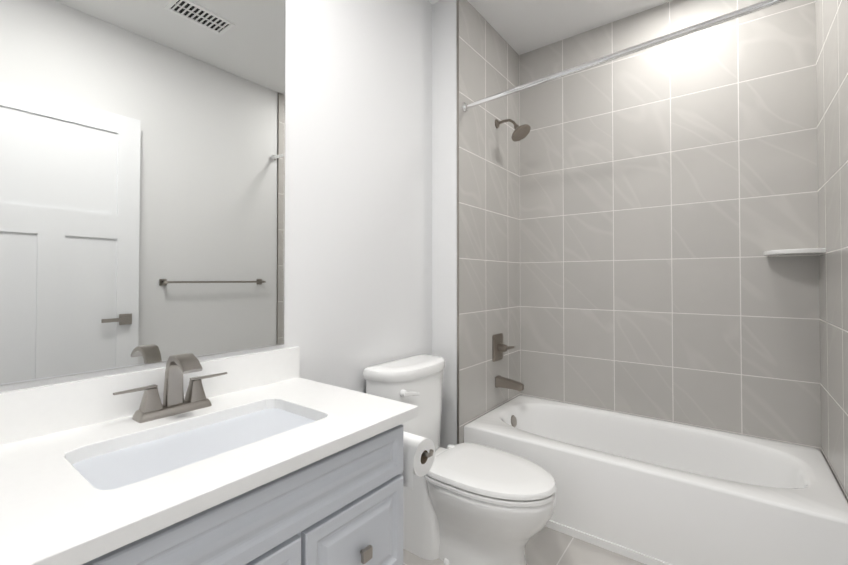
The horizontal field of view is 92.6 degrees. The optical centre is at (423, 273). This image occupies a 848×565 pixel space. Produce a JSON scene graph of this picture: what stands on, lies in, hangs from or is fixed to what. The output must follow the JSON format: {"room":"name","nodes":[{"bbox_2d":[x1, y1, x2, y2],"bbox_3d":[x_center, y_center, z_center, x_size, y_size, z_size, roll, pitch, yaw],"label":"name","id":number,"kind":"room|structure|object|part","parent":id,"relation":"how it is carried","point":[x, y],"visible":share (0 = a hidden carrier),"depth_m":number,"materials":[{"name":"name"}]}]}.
{"room":"bathroom","nodes":[
{"label":"bathroom","id":0,"kind":"room"},
{"bbox_2d":[0,0,431,392],"bbox_3d":[-0.830,-0.153,1.256,0.120,2.830,2.750,-1,-1,37],"label":"wall","id":1,"kind":"structure","parent":0,"point":[358,199],"depth_m":1.84,"materials":[{"name":"paint"}]},
{"bbox_2d":[0,0,285,384],"bbox_3d":[-0.944,-0.521,1.005,0.007,1.561,1.363,-1,-1,37],"label":"mirror","id":2,"kind":"object","parent":1,"relation":"attached to","point":[142,182],"visible":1,"depth_m":1.16,"materials":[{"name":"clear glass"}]},
{"bbox_2d":[432,0,519,448],"bbox_3d":[0.345,-0.133,2.659,0.302,2.830,0.934,-1,-1,37],"label":"wall","id":3,"kind":"structure","parent":0,"point":[475,229],"depth_m":2.33,"materials":[{"name":"tile"}]},
{"bbox_3d":[0.185,-0.140,2.209,0.014,2.830,0.004,-1,-1,37],"label":"wall tile trim","id":4,"kind":"part","parent":3,"relation":"part of","materials":[{"name":"silver metal"}]},
{"bbox_2d":[492,333,513,361],"bbox_3d":[0.505,0.465,2.559,0.067,0.166,0.179,-1,-1,37],"label":"valve","id":5,"kind":"object","parent":3,"relation":"attached to","point":[499,347],"visible":1,"depth_m":2.52,"materials":[{"name":"silver metal"}]},
{"bbox_2d":[495,375,523,390],"bbox_3d":[0.532,0.680,2.506,0.170,0.070,0.060,-1,-1,37],"label":"tub spout","id":6,"kind":"object","parent":3,"relation":"attached to","point":[503,382],"visible":1,"depth_m":2.49,"materials":[{"name":"silver metal"}]},
{"bbox_2d":[495,119,530,141],"bbox_3d":[0.551,-0.902,2.513,0.219,0.163,0.128,-1,-1,37],"label":"shower head","id":7,"kind":"object","parent":3,"relation":"attached to","point":[521,132],"visible":1,"depth_m":2.48},
{"bbox_2d":[462,0,788,111],"bbox_3d":[0.829,-0.964,1.808,1.515,0.109,0.052,-1,-1,37],"label":"curtain rod","id":8,"kind":"object","parent":3,"relation":"attached to","point":[762,5],"visible":1,"depth_m":1.74,"materials":[{"name":"silver metal"}]},
{"bbox_2d":[402,526,645,564],"bbox_3d":[0.175,1.279,1.053,1.945,0.160,3.670,-1,-1,37],"label":"floor","id":9,"kind":"structure","parent":0,"point":[545,545],"depth_m":1.74,"materials":[{"name":"tile"}]},
{"bbox_2d":[0,346,434,564],"bbox_3d":[-0.507,0.712,1.055,0.620,0.975,1.068,-1,-1,37],"label":"bathroom vanity","id":10,"kind":"object","parent":9,"relation":"on","point":[271,457],"visible":1,"depth_m":0.96,"materials":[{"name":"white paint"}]},
{"bbox_2d":[113,353,226,422],"bbox_3d":[-0.682,0.311,1.136,0.152,0.171,0.294,-1,-1,37],"label":"faucet","id":11,"kind":"object","parent":10,"relation":"on","point":[195,407],"depth_m":1.14,"materials":[{"name":"silver metal"}]},
{"bbox_2d":[363,354,555,564],"bbox_3d":[0.171,0.816,1.777,0.800,0.787,0.470,-1,-1,37],"label":"toilet","id":12,"kind":"object","parent":9,"relation":"on","point":[470,504],"visible":0.85,"depth_m":1.68,"materials":[{"name":"white ceramic"}]},
{"bbox_2d":[464,395,847,564],"bbox_3d":[1.047,1.021,2.067,1.509,0.385,0.759,-1,-1,37],"label":"tub","id":13,"kind":"object","parent":9,"relation":"on","point":[647,490],"visible":0.96,"depth_m":1.77,"materials":[{"name":"white ceramic"}]},
{"bbox_2d":[428,0,672,54],"bbox_3d":[0.175,-1.620,1.093,1.945,0.100,3.670,-1,-1,37],"label":"ceiling","id":14,"kind":"structure","parent":0,"point":[520,27],"depth_m":2.44,"materials":[{"name":"paint"}]},
{"bbox_2d":[519,0,820,450],"bbox_3d":[1.362,-0.137,2.400,1.655,2.830,0.120,-1,-1,37],"label":"wall","id":15,"kind":"structure","parent":0,"point":[668,193],"depth_m":2.27,"materials":[{"name":"tile"}]},
{"bbox_2d":[763,248,825,255],"bbox_3d":[1.738,-0.101,1.911,0.205,0.020,0.205,-1,-1,37],"label":"corner shelf","id":16,"kind":"object","parent":15,"relation":"attached to","point":[808,251],"visible":1,"depth_m":1.84,"materials":[{"name":"stone"}]},
{"bbox_2d":[815,0,847,501],"bbox_3d":[0.822,-0.163,0.514,0.239,2.830,3.560,-1,-1,37],"label":"wall","id":17,"kind":"structure","parent":0,"point":[831,23],"depth_m":1.65,"materials":[{"name":"tile"}]}
]}

